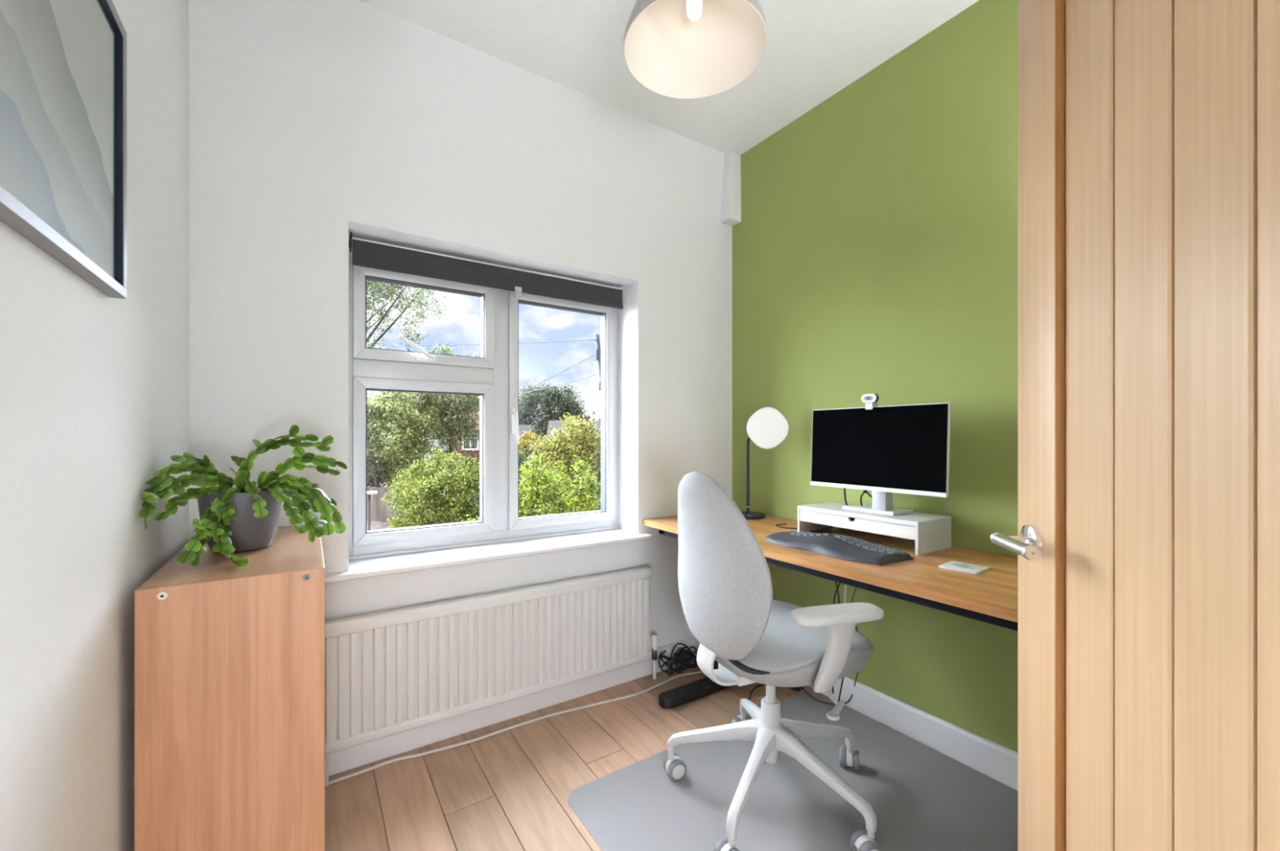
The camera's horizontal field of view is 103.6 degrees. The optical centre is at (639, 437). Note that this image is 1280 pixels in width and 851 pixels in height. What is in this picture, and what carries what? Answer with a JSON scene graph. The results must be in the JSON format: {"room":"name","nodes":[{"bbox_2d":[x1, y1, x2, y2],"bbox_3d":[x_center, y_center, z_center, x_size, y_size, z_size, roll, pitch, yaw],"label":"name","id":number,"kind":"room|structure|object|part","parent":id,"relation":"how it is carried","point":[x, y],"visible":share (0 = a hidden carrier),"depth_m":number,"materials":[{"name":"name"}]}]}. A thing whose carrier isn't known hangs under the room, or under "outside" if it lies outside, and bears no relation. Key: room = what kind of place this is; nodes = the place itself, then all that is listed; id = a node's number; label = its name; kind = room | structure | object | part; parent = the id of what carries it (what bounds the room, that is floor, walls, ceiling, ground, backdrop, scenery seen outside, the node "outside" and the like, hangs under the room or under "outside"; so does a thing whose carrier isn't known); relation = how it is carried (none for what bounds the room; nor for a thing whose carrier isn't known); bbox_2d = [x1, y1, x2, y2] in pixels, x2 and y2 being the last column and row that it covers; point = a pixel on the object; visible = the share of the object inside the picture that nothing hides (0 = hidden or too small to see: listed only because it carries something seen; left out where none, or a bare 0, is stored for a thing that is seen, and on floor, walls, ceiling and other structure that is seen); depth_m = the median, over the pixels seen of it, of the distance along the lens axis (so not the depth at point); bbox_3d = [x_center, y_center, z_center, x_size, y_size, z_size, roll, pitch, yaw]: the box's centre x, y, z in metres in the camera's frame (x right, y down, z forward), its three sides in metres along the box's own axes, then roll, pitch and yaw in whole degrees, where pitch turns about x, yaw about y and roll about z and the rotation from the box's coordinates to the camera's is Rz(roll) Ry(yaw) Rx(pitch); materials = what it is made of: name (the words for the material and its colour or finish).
{"room":"home office","nodes":[
{"label":"home office","id":0,"kind":"room"},
{"bbox_2d":[0,0,189,850],"bbox_3d":[-0.748,-0.122,0.527,0.100,2.645,2.165,0,0,-34],"label":"wall","id":1,"kind":"structure","parent":0,"point":[95,385],"depth_m":0.80,"materials":[{"name":"white paint"}]},
{"bbox_2d":[0,0,126,299],"bbox_3d":[-0.723,-0.471,0.601,0.022,0.462,0.644,0,0,-34],"label":"framed picture","id":2,"kind":"object","parent":1,"relation":"attached to","point":[63,63],"visible":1,"depth_m":0.68,"materials":[{"name":"metal"}]},
{"bbox_3d":[-0.723,-0.249,0.601,0.022,0.018,0.644,0,0,-33],"label":"frame","id":3,"kind":"part","parent":2,"relation":"part of","materials":[{"name":"metal"}]},
{"bbox_3d":[-0.723,-0.693,0.601,0.022,0.018,0.644,0,0,-33],"label":"frame","id":4,"kind":"part","parent":2,"relation":"part of","materials":[{"name":"metal"}]},
{"bbox_3d":[-0.896,-0.471,0.862,0.022,0.427,0.018,0,0,-33],"label":"frame","id":5,"kind":"part","parent":2,"relation":"part of","materials":[{"name":"metal"}]},
{"bbox_2d":[197,486,283,553],"bbox_3d":[-1.001,0.206,1.268,0.170,0.148,0.170,0,0,-33],"label":"pot","id":6,"kind":"object","parent":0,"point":[250,533],"depth_m":1.22,"materials":[{"name":"grey ceramic"}]},
{"bbox_2d":[187,0,741,648],"bbox_3d":[-0.470,-0.122,2.157,2.363,2.645,0.384,0,0,-34],"label":"wall","id":7,"kind":"structure","parent":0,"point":[282,172],"depth_m":1.79,"materials":[{"name":"white paint"}]},
{"bbox_2d":[348,239,619,560],"bbox_3d":[-0.586,-0.138,2.140,1.152,1.166,0.124,0,0,-34],"label":"window","id":8,"kind":"structure","parent":7,"relation":"attached to","point":[493,376],"depth_m":2.09,"materials":[{"name":"plastic"}]},
{"bbox_3d":[-0.839,-0.462,1.989,0.513,0.345,0.055,0,0,-33],"label":"sash","id":9,"kind":"part","parent":8,"relation":"part of","materials":[{"name":"plastic"}]},
{"bbox_3d":[-0.842,0.087,1.994,0.513,0.617,0.055,0,0,-33],"label":"sash","id":10,"kind":"part","parent":8,"relation":"part of","materials":[{"name":"plastic"}]},
{"bbox_3d":[-0.529,-0.047,2.136,0.024,0.155,0.049,0,0,-33],"label":"handle","id":11,"kind":"part","parent":8,"relation":"part of","materials":[{"name":"white plastic"}]},
{"bbox_3d":[-0.357,-0.119,2.313,0.514,1.030,0.055,0,0,-33],"label":"sash","id":12,"kind":"part","parent":8,"relation":"part of","materials":[{"name":"plastic"}]},
{"bbox_2d":[348,231,623,309],"bbox_3d":[-0.557,-0.649,2.091,1.136,0.140,0.060,0,0,-34],"label":"roller blind","id":13,"kind":"object","parent":7,"relation":"attached to","point":[365,253],"visible":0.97,"depth_m":2.00,"materials":[{"name":"grey plastic"}]},
{"bbox_3d":[-0.548,-0.700,2.078,1.112,0.004,0.010,0,0,-33],"label":"rail","id":14,"kind":"part","parent":13,"relation":"part of","materials":[{"name":"white plastic"}]},
{"bbox_2d":[324,528,652,583],"bbox_3d":[-0.534,0.456,2.041,1.270,0.021,0.226,0,0,-34],"label":"sill","id":15,"kind":"structure","parent":7,"relation":"attached to","point":[364,568],"depth_m":1.93,"materials":[{"name":"white paint"}]},
{"bbox_2d":[324,566,658,786],"bbox_3d":[-0.467,0.843,1.962,1.295,0.514,0.082,0,0,-34],"label":"radiator","id":16,"kind":"object","parent":7,"relation":"attached to","point":[388,673],"visible":0.95,"depth_m":1.83,"materials":[{"name":"white metal"}]},
{"bbox_3d":[-0.476,0.978,1.931,1.246,0.036,0.035,0,0,-33],"label":"rail","id":17,"kind":"part","parent":16,"relation":"part of","materials":[{"name":"white metal"}]},
{"bbox_2d":[324,566,653,639],"bbox_3d":[-0.474,0.608,1.931,1.249,0.044,0.040,0,0,-33],"label":"grille","id":18,"kind":"object","parent":16,"relation":"attached to","point":[351,628],"depth_m":1.83,"materials":[{"name":"white metal"}]},
{"bbox_3d":[0.039,0.796,2.277,0.004,0.340,0.026,0,0,-33],"label":"panel","id":19,"kind":"part","parent":16,"relation":"part of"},
{"bbox_2d":[328,636,699,776],"bbox_3d":[-0.406,1.044,2.042,2.109,0.112,0.017,0,0,-34],"label":"baseboard","id":20,"kind":"structure","parent":7,"relation":"attached to","point":[348,759],"depth_m":1.92,"materials":[{"name":"white paint"}]},
{"bbox_2d":[359,0,978,155],"bbox_3d":[0.108,-1.505,1.283,2.363,0.120,2.480,0,0,-34],"label":"ceiling","id":21,"kind":"structure","parent":0,"point":[815,49],"depth_m":1.86,"materials":[{"name":"paint"}]},
{"bbox_2d":[623,0,767,98],"bbox_3d":[0.130,-1.185,1.207,0.340,0.520,0.340,0,0,-34],"label":"pendant lamp","id":22,"kind":"object","parent":21,"relation":"hanging from","point":[677,49],"visible":1,"depth_m":1.30,"materials":[{"name":"white plastic"}]},
{"bbox_3d":[0.130,-1.049,1.207,0.037,0.090,0.037,0,0,-33],"label":"bulb","id":23,"kind":"part","parent":22,"relation":"part of","materials":[{"name":"beige"}]},
{"bbox_2d":[324,661,1017,850],"bbox_3d":[0.159,1.150,1.188,2.343,0.100,2.265,0,0,-34],"label":"floor","id":24,"kind":"structure","parent":0,"point":[595,778],"depth_m":1.58,"materials":[{"name":"brown wood"}]},
{"bbox_2d":[133,524,324,850],"bbox_3d":[-0.979,0.690,1.272,0.295,0.820,0.658,0,0,-34],"label":"base cabinet","id":25,"kind":"object","parent":24,"relation":"on","point":[229,659],"visible":0.96,"depth_m":1.00,"materials":[{"name":"brown wood"}]},
{"bbox_3d":[-0.980,0.289,1.273,0.295,0.018,0.619,0,0,-33],"label":"panel","id":26,"kind":"part","parent":25,"relation":"part of","materials":[{"name":"brown wood"}]},
{"bbox_2d":[137,424,347,568],"bbox_3d":[-0.929,0.125,1.219,0.372,0.314,0.334,0,0,-36],"label":"potted cactus","id":27,"kind":"object","parent":25,"relation":"on","point":[245,517],"visible":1,"depth_m":1.21,"materials":[{"name":"plant"}]},
{"bbox_2d":[327,671,702,785],"bbox_3d":[-0.346,1.095,1.975,1.501,0.009,0.050,0,0,-31],"label":"cable","id":28,"kind":"object","parent":24,"relation":"on","point":[700,672],"visible":0.98,"depth_m":1.87,"materials":[{"name":"white plastic"}]},
{"bbox_2d":[658,643,698,675],"bbox_3d":[0.195,1.032,2.339,0.253,0.124,0.124,0,0,-34],"label":"cable bundle","id":29,"kind":"object","parent":24,"relation":"on","point":[686,660],"visible":0.9,"depth_m":2.33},
{"bbox_2d":[748,684,852,705],"bbox_3d":[0.679,1.050,2.165,0.432,0.101,0.194,0,0,9],"label":"cable","id":30,"kind":"object","parent":24,"relation":"on","point":[796,689],"visible":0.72,"depth_m":2.16,"materials":[{"name":"black plastic"}]},
{"bbox_2d":[642,511,1017,709],"bbox_3d":[0.735,0.739,1.657,0.661,0.722,1.912,0,0,-34],"label":"desk","id":31,"kind":"object","parent":24,"relation":"on","point":[990,596],"visible":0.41,"depth_m":1.46,"materials":[{"name":"brown wood"}]},
{"bbox_3d":[0.335,0.750,2.212,0.080,0.640,0.050,0,0,-33],"label":"leg","id":32,"kind":"part","parent":31,"relation":"part of","materials":[{"name":"black metal"}]},
{"bbox_2d":[741,406,789,519],"bbox_3d":[0.531,0.120,2.331,0.172,0.516,0.281,0,0,-24],"label":"desk lamp","id":33,"kind":"object","parent":31,"relation":"on","point":[767,428],"visible":0.94,"depth_m":2.24,"materials":[{"name":"black metal"}]},
{"bbox_3d":[0.568,-0.042,2.241,0.178,0.178,0.002,0,2,3],"label":"light panel","id":34,"kind":"part","parent":33,"relation":"part of","materials":[{"name":"white plastic"}]},
{"bbox_2d":[775,524,797,528],"bbox_3d":[0.646,0.368,2.112,0.155,0.020,0.096,0,0,27],"label":"cable","id":35,"kind":"object","parent":31,"relation":"on","point":[779,524],"visible":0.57,"depth_m":2.10,"materials":[{"name":"black plastic"}]},
{"bbox_2d":[831,582,839,693],"bbox_3d":[0.762,0.703,1.976,0.024,0.595,0.046,0,0,-7],"label":"hanging cable","id":36,"kind":"object","parent":31,"relation":"hanging from","point":[835,582],"visible":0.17,"depth_m":1.97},
{"bbox_3d":[0.764,0.417,1.663,0.486,0.026,1.730,0,0,-33],"label":"steel frame","id":37,"kind":"part","parent":31,"relation":"part of","materials":[{"name":"black metal"}]},
{"bbox_2d":[763,531,914,565],"bbox_3d":[0.646,0.354,1.713,0.215,0.047,0.476,0,0,-34],"label":"keyboard","id":38,"kind":"object","parent":31,"relation":"on","point":[854,549],"visible":1,"depth_m":1.63,"materials":[{"name":"black plastic"}]},
{"bbox_2d":[833,582,844,702],"bbox_3d":[0.777,0.723,1.958,0.056,0.635,0.024,0,0,35],"label":"cable","id":39,"kind":"object","parent":31,"relation":"hanging from","point":[839,584],"visible":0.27,"depth_m":1.95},
{"bbox_2d":[844,584,846,604],"bbox_3d":[0.791,0.653,1.944,0.027,0.495,0.006,0,0,-34],"label":"hanging cable","id":40,"kind":"object","parent":31,"relation":"hanging from","point":[845,592],"visible":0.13,"depth_m":1.94,"materials":[{"name":"white plastic"}]},
{"bbox_2d":[851,587,858,686],"bbox_3d":[0.820,0.673,1.907,0.040,0.535,0.021,0,0,28],"label":"hanging cable","id":41,"kind":"object","parent":31,"relation":"hanging from","point":[855,588],"visible":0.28,"depth_m":1.91,"materials":[{"name":"plastic"}]},
{"bbox_2d":[797,502,951,555],"bbox_3d":[0.846,0.325,1.866,0.215,0.107,0.475,0,0,-34],"label":"monitor stand","id":42,"kind":"object","parent":31,"relation":"on","point":[931,533],"visible":0.95,"depth_m":1.72,"materials":[{"name":"white laminate"}]},
{"bbox_2d":[843,488,848,505],"bbox_3d":[0.799,0.205,1.962,0.036,0.131,0.007,0,0,-34],"label":"cable","id":43,"kind":"object","parent":42,"relation":"on","point":[845,497],"visible":0.59,"depth_m":1.96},
{"bbox_3d":[0.763,0.309,1.810,0.010,0.042,0.452,0,0,-33],"label":"drawer","id":44,"kind":"part","parent":42,"relation":"part of","materials":[{"name":"white wood"}]},
{"bbox_2d":[810,402,951,515],"bbox_3d":[0.882,0.081,1.825,0.165,0.380,0.509,0,0,-34],"label":"monitor","id":45,"kind":"object","parent":42,"relation":"on","point":[886,451],"visible":0.99,"depth_m":1.75,"materials":[{"name":"white plastic"}]},
{"bbox_2d":[860,489,871,506],"bbox_3d":[0.850,0.204,1.882,0.060,0.129,0.076,0,0,-34],"label":"cable","id":46,"kind":"object","parent":45,"relation":"hanging from","point":[864,491],"visible":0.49,"depth_m":1.88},
{"bbox_2d":[861,393,879,409],"bbox_3d":[0.821,-0.127,1.788,0.038,0.056,0.059,0,0,-34],"label":"webcam","id":47,"kind":"object","parent":45,"relation":"attached to","point":[870,399],"visible":1,"depth_m":1.78,"materials":[{"name":"white plastic"}]},
{"bbox_2d":[861,393,876,403],"bbox_3d":[0.808,-0.138,1.779,0.004,0.031,0.057,0,0,-33],"label":"ring light","id":48,"kind":"object","parent":47,"relation":"attached to","point":[871,397],"depth_m":1.77,"materials":[{"name":"white plastic"}]},
{"bbox_2d":[938,560,989,575],"bbox_3d":[0.931,0.375,1.450,0.100,0.007,0.096,0,0,-38],"label":"coaster","id":49,"kind":"object","parent":31,"relation":"on","point":[971,569],"visible":1,"depth_m":1.44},
{"bbox_2d":[952,564,974,568],"bbox_3d":[0.930,0.371,1.451,0.044,0.001,0.050,0,0,6],"label":"print","id":50,"kind":"object","parent":49,"relation":"on","point":[954,566],"depth_m":1.45},
{"bbox_3d":[0.508,1.098,1.490,1.181,0.002,0.924,0,0,-33],"label":"chair mat","id":51,"kind":"object","parent":24,"relation":"on","visible":0},
{"bbox_2d":[662,471,884,850],"bbox_3d":[0.427,0.596,1.560,0.665,0.995,0.682,0,0,-24],"label":"office chair","id":52,"kind":"object","parent":51,"relation":"on","point":[725,584],"visible":1,"depth_m":1.37,"materials":[{"name":"plastic"}]},
{"bbox_3d":[0.240,0.949,1.591,0.315,0.140,0.072,0,0,15],"label":"star leg","id":53,"kind":"part","parent":52,"relation":"part of","materials":[{"name":"plastic"}]},
{"bbox_3d":[0.193,0.371,1.458,0.132,0.548,0.453,0,0,-24],"label":"backrest","id":54,"kind":"part","parent":52,"relation":"part of","materials":[{"name":"fabric"}]},
{"bbox_3d":[0.392,0.949,1.715,0.072,0.140,0.315,0,0,-3],"label":"star leg","id":55,"kind":"part","parent":52,"relation":"part of","materials":[{"name":"plastic"}]},
{"bbox_3d":[0.312,0.949,1.409,0.072,0.140,0.315,0,0,33],"label":"star leg","id":56,"kind":"part","parent":52,"relation":"part of","materials":[{"name":"plastic"}]},
{"bbox_2d":[737,600,871,672],"bbox_3d":[0.434,0.609,1.563,0.476,0.084,0.467,0,0,-24],"label":"seat cushion","id":57,"kind":"object","parent":52,"relation":"on","point":[785,646],"depth_m":1.39,"materials":[{"name":"fabric"}]},
{"bbox_3d":[0.557,0.949,1.610,0.315,0.140,0.072,0,0,-21],"label":"star leg","id":58,"kind":"part","parent":52,"relation":"part of","materials":[{"name":"plastic"}]},
{"bbox_3d":[0.508,0.949,1.421,0.072,0.140,0.315,0,0,-40],"label":"star leg","id":59,"kind":"part","parent":52,"relation":"part of","materials":[{"name":"plastic"}]},
{"bbox_3d":[0.515,0.713,1.442,0.013,0.052,0.129,0,0,-26],"label":"lever","id":60,"kind":"part","parent":52,"relation":"part of","materials":[{"name":"plastic"}]},
{"bbox_3d":[0.536,0.748,1.379,0.036,0.029,0.080,0,0,39],"label":"lever knob","id":61,"kind":"part","parent":52,"relation":"part of","materials":[{"name":"plastic"}]},
{"bbox_3d":[0.500,0.559,1.294,0.160,0.196,0.074,0,0,-23],"label":"armrest post","id":62,"kind":"part","parent":52,"relation":"part of","materials":[{"name":"plastic"}]},
{"bbox_2d":[732,0,1017,752],"bbox_3d":[1.128,-0.122,1.769,0.127,2.645,2.165,0,0,-34],"label":"wall","id":63,"kind":"structure","parent":0,"point":[875,241],"depth_m":1.89,"materials":[{"name":"green paint"}]},
{"bbox_2d":[808,677,1017,791],"bbox_3d":[1.046,1.044,1.774,0.017,0.112,2.065,0,0,-34],"label":"baseboard","id":64,"kind":"structure","parent":63,"relation":"attached to","point":[998,762],"depth_m":1.77,"materials":[{"name":"white paint"}]},
{"bbox_3d":[0.757,-0.122,0.285,2.143,2.645,0.100,0,0,-33],"label":"wall","id":65,"kind":"structure","parent":0,"visible":0},
{"bbox_2d":[990,0,1279,850],"bbox_3d":[0.544,0.104,0.504,0.095,1.980,0.696,0,0,13],"label":"door","id":66,"kind":"structure","parent":65,"relation":"in","point":[1146,544],"depth_m":0.58,"materials":[{"name":"brown wood"}]},
{"bbox_3d":[0.568,0.164,0.767,0.019,0.019,0.090,0,0,13],"label":"handle lever","id":67,"kind":"part","parent":66,"relation":"part of","materials":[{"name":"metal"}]},
{"bbox_3d":[0.614,0.059,0.733,0.017,1.670,0.003,0,0,13],"label":"moulding","id":68,"kind":"part","parent":66,"relation":"part of","materials":[{"name":"brown wood"}]},
{"label":"outside","id":69,"kind":"structure","parent":0,"visible":0},
{"bbox_2d":[366,454,600,530],"bbox_3d":[-21.266,3.800,77.424,130.000,0.200,147.400,0,0,-33],"label":"ground","id":70,"kind":"structure","parent":69,"point":[375,525],"depth_m":21.45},
{"bbox_2d":[366,490,377,530],"bbox_3d":[-10.739,2.925,19.994,0.560,1.550,0.400,0,0,-34],"label":"table","id":71,"kind":"object","parent":70,"relation":"on","point":[369,493],"visible":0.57,"depth_m":19.96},
{"bbox_3d":[-10.739,2.975,19.994,0.080,1.450,0.080,0,0,-33],"label":"post","id":72,"kind":"part","parent":71,"relation":"part of","materials":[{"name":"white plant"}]},
{"bbox_2d":[366,490,377,494],"bbox_3d":[-10.739,2.200,19.994,0.560,0.100,0.400,0,0,-33],"label":"tray","id":73,"kind":"object","parent":71,"relation":"on","point":[375,492],"depth_m":19.91,"materials":[{"name":"white"}]},
{"bbox_2d":[366,438,423,487],"bbox_3d":[-13.429,1.780,25.636,5.669,3.840,2.669,0,0,-30],"label":"shrub","id":74,"kind":"object","parent":70,"relation":"on","point":[371,481],"visible":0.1,"depth_m":25.37,"materials":[{"name":"green plant"}]},
{"bbox_2d":[367,417,429,466],"bbox_3d":[-32.980,0.660,64.167,12.741,9.353,9.720,0,0,-34],"label":"tree","id":75,"kind":"object","parent":70,"relation":"on","point":[383,436],"visible":0.02,"depth_m":63.19,"materials":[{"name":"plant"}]},
{"bbox_2d":[366,485,434,522],"bbox_3d":[-11.335,2.900,22.064,4.816,1.600,0.172,0,0,0],"label":"fence","id":76,"kind":"object","parent":70,"relation":"on","point":[378,513],"visible":0.2,"depth_m":21.98,"materials":[{"name":"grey wood"}]},
{"bbox_2d":[366,280,446,404],"bbox_3d":[-8.784,-1.952,14.530,5.899,11.309,6.022,0,0,-12],"label":"tree","id":77,"kind":"object","parent":70,"relation":"on","point":[374,285],"visible":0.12,"depth_m":14.96,"materials":[{"name":"green plant"}]},
{"bbox_2d":[366,391,448,487],"bbox_3d":[-12.266,0.364,23.537,6.407,6.672,4.685,0,0,-29],"label":"maple tree","id":78,"kind":"object","parent":70,"relation":"on","point":[407,433],"visible":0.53,"depth_m":22.86,"materials":[{"name":"green plant"}]},
{"bbox_2d":[394,414,448,463],"bbox_3d":[-26.855,0.857,68.034,10.740,8.196,10.606,0,0,21],"label":"tree","id":79,"kind":"object","parent":70,"relation":"on","point":[438,447],"visible":0.07,"depth_m":65.53,"materials":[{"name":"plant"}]},
{"bbox_2d":[410,340,480,504],"bbox_3d":[-9.780,-0.598,25.385,4.520,8.596,4.261,0,0,-30],"label":"birch tree","id":80,"kind":"object","parent":70,"relation":"on","point":[467,405],"visible":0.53,"depth_m":25.01,"materials":[{"name":"green plant"}]},
{"bbox_2d":[379,445,520,528],"bbox_3d":[-4.543,2.002,12.441,3.273,3.629,3.069,0,0,-18],"label":"clipped hedge","id":81,"kind":"object","parent":70,"relation":"on","point":[440,476],"visible":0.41,"depth_m":11.53,"materials":[{"name":"green plant"}]},
{"bbox_2d":[451,405,479,497],"bbox_3d":[-10.892,0.700,33.814,3.350,6.000,5.850,0,0,-15],"label":"brick house","id":82,"kind":"structure","parent":70,"relation":"on","point":[477,454],"depth_m":31.34,"materials":[{"name":"brick"}]},
{"bbox_3d":[-10.751,0.250,31.264,0.360,0.900,0.020,0,0,-15],"label":"pane","id":83,"kind":"part","parent":82,"relation":"part of","materials":[{"name":"glass"}]},
{"bbox_3d":[-10.327,0.250,31.382,0.360,0.900,0.020,0,0,-15],"label":"pane","id":84,"kind":"part","parent":82,"relation":"part of","materials":[{"name":"glass"}]},
{"bbox_2d":[467,433,551,514],"bbox_3d":[-3.788,2.009,15.656,2.908,4.289,3.449,0,0,18],"label":"bush","id":85,"kind":"object","parent":70,"relation":"on","point":[526,455],"visible":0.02,"depth_m":15.74,"materials":[{"name":"green plant"}]},
{"bbox_2d":[518,451,528,499],"bbox_3d":[-3.116,2.018,12.935,1.047,3.363,1.047,0,0,19],"label":"conifer","id":86,"kind":"object","parent":70,"relation":"on","point":[520,455],"visible":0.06,"depth_m":12.87,"materials":[{"name":"green plant"}]},
{"bbox_2d":[518,425,531,472],"bbox_3d":[-11.297,1.150,41.989,4.400,5.100,6.000,0,0,-14],"label":"bungalow","id":87,"kind":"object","parent":70,"relation":"on","point":[522,428],"visible":0.06,"depth_m":41.82,"materials":[{"name":"brick"}]},
{"bbox_2d":[460,451,600,521],"bbox_3d":[-1.577,1.970,9.116,2.773,3.460,2.989,0,0,13],"label":"shrub","id":88,"kind":"object","parent":70,"relation":"on","point":[538,483],"visible":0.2,"depth_m":8.77,"materials":[{"name":"green plant"}]},
{"bbox_2d":[518,430,546,485],"bbox_3d":[-3.988,1.700,17.211,2.035,3.999,1.910,0,0,-21],"label":"conifer","id":89,"kind":"object","parent":70,"relation":"on","point":[531,437],"visible":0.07,"depth_m":17.18,"materials":[{"name":"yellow plant"}]},
{"bbox_2d":[518,379,590,452],"bbox_3d":[-9.887,-1.171,53.663,9.348,9.742,7.509,0,0,-44],"label":"oak tree","id":90,"kind":"object","parent":70,"relation":"on","point":[552,398],"visible":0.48,"depth_m":51.88,"materials":[{"name":"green plant"}]},
{"bbox_2d":[518,413,600,513],"bbox_3d":[-2.049,1.495,14.382,2.855,4.410,2.482,0,0,-28],"label":"shrub","id":91,"kind":"object","parent":70,"relation":"on","point":[566,446],"visible":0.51,"depth_m":13.82,"materials":[{"name":"green plant"}]},
{"bbox_2d":[546,416,600,478],"bbox_3d":[-2.870,0.950,43.849,10.000,5.500,7.000,0,0,-6],"label":"bungalow","id":92,"kind":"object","parent":70,"relation":"on","point":[552,424],"visible":0.17,"depth_m":42.64,"materials":[{"name":"brick"}]},
{"bbox_2d":[588,411,600,421],"bbox_3d":[-6.348,0.569,72.170,10.176,8.904,8.709,0,0,2],"label":"tree","id":93,"kind":"object","parent":70,"relation":"on","point":[593,411],"visible":0.02,"depth_m":71.69,"materials":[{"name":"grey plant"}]},
{"bbox_2d":[594,334,600,390],"bbox_3d":[-1.458,-0.388,22.035,1.121,8.201,0.239,0,0,-10],"label":"telegraph pole","id":94,"kind":"object","parent":70,"relation":"on","point":[597,351],"visible":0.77,"depth_m":21.93,"materials":[{"name":"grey wood"}]},
{"bbox_2d":[366,339,594,346],"bbox_3d":[-10.176,-4.870,25.955,18.296,1.292,0.028,0,0,26],"label":"overhead wire","id":95,"kind":"object","parent":94,"relation":"attached to","point":[588,340],"visible":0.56,"depth_m":25.09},
{"bbox_2d":[519,354,595,393],"bbox_3d":[-4.994,-2.735,25.002,8.562,1.801,0.028,0,0,45],"label":"overhead wire","id":96,"kind":"object","parent":94,"relation":"attached to","point":[594,354],"visible":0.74,"depth_m":23.92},
{"bbox_2d":[518,374,595,394],"bbox_3d":[-5.252,-2.571,26.017,0.028,0.391,10.416,0,0,-40],"label":"overhead wire","id":97,"kind":"object","parent":94,"relation":"attached to","point":[593,375],"visible":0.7,"depth_m":24.36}
]}

